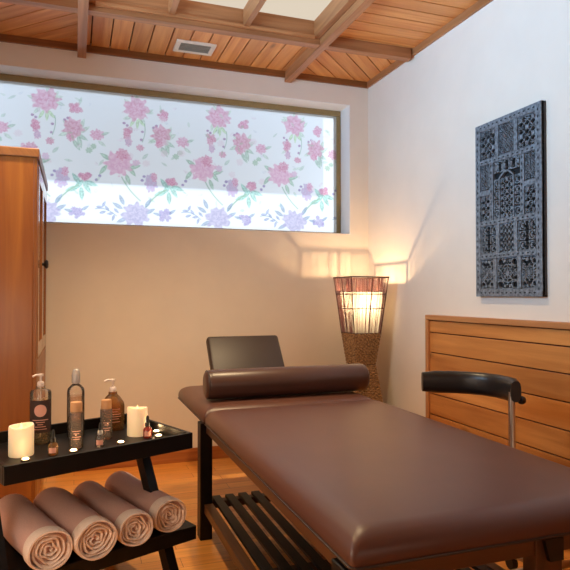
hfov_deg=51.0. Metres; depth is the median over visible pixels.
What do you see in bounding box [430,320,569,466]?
wall paneling
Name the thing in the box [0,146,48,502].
wardrobe
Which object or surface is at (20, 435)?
pillar candle
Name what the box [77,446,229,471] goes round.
baseboard
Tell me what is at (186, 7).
ceiling beam
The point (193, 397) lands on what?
cushion
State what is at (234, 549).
shelf
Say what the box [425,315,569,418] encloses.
trim
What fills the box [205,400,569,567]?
cushion
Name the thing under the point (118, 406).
pump bottle
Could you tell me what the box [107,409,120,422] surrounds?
print
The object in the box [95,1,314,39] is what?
trim
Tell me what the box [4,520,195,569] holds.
shelf
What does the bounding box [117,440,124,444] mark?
tealight
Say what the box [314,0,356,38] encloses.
trim
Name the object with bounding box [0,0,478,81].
ceiling
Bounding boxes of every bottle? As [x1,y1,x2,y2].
[30,374,51,444]
[48,430,57,455]
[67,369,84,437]
[69,401,82,448]
[95,423,104,446]
[100,399,111,439]
[102,379,124,430]
[143,415,151,438]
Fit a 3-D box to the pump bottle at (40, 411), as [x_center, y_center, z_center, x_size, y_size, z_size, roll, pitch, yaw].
[-0.895,0.451,2.186,0.074,0.251,0.076,0,-1,-19]
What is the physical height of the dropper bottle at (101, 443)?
0.084 m
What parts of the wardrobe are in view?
corner post, drawer, door, drawer, door, knob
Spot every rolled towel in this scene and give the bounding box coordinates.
[0,494,72,569]
[33,487,117,560]
[73,481,152,545]
[104,471,185,531]
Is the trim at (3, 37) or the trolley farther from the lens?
the trim at (3, 37)
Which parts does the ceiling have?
skylight panel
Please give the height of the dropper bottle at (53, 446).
0.084 m
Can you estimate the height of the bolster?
0.140 m
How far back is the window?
4.19 m
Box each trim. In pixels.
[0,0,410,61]
[0,34,367,88]
[0,64,349,233]
[77,0,88,57]
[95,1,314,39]
[168,0,179,14]
[243,0,265,25]
[285,0,374,82]
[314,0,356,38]
[367,0,492,87]
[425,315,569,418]
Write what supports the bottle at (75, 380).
on the trolley
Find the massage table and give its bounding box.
[178,335,569,569]
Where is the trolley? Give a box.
[0,413,195,569]
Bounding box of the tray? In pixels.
[0,413,192,485]
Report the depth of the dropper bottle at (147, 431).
2.25 m
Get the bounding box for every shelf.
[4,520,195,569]
[204,493,504,569]
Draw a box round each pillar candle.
[8,422,33,457]
[127,405,147,436]
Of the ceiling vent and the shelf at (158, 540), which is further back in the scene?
the ceiling vent
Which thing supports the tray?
on the trolley
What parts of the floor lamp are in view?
shade frame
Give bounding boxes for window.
[0,74,340,232]
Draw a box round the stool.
[421,371,569,569]
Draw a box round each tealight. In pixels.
[20,457,30,462]
[69,449,77,453]
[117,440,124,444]
[152,430,159,434]
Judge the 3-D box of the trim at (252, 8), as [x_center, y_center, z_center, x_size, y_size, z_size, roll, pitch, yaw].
[0.108,-1.560,2.510,0.032,0.104,2.015,0,-1,-19]
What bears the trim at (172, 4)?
attached to the ceiling
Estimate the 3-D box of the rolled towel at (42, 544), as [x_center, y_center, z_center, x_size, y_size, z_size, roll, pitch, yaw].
[-0.853,0.809,1.984,0.140,0.122,0.455,1,-1,-39]
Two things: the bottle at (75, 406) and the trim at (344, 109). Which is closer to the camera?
the bottle at (75, 406)
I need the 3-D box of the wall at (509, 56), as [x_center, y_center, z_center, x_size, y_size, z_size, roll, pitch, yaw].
[1.606,-0.270,1.771,0.100,2.800,5.667,0,-1,-19]
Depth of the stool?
2.62 m
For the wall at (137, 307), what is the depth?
3.95 m
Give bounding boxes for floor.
[39,458,569,569]
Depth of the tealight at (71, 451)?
2.02 m
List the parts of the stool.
post, knob, leg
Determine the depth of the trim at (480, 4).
3.58 m
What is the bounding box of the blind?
[0,80,335,232]
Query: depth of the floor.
3.24 m
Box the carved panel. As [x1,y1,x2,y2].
[475,100,546,296]
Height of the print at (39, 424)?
0.036 m
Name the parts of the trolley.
leg, leg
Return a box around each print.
[33,419,47,429]
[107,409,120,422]
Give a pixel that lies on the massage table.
(370, 484)
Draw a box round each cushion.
[178,385,371,421]
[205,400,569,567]
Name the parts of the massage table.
leg, leg, frame rail, post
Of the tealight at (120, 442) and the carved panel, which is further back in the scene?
the carved panel
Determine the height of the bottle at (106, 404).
0.145 m
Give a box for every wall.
[0,42,367,447]
[368,0,569,416]
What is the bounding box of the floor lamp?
[333,276,388,401]
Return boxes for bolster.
[203,363,369,399]
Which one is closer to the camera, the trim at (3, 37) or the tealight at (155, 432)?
the tealight at (155, 432)
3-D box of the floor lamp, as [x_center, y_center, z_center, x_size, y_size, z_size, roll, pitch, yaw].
[0.513,0.557,4.036,0.338,1.225,0.337,0,-1,-19]
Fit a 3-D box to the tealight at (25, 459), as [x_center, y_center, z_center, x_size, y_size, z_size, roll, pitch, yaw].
[-0.837,0.564,1.925,0.030,0.016,0.030,0,-1,-19]
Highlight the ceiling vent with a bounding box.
[173,39,216,55]
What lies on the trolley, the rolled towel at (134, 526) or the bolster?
the rolled towel at (134, 526)
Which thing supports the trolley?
on the floor
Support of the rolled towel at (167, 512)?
on the trolley
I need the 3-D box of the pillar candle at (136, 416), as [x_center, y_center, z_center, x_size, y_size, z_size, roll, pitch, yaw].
[-0.570,0.520,2.303,0.077,0.116,0.077,0,-1,-19]
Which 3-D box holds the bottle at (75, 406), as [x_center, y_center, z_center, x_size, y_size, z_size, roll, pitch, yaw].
[-0.739,0.494,2.111,0.047,0.161,0.048,0,-1,-19]
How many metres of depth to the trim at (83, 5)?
3.35 m
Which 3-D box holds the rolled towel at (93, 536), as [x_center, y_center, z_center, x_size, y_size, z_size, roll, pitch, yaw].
[-0.740,0.810,2.068,0.138,0.123,0.465,1,-1,-39]
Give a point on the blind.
(107, 157)

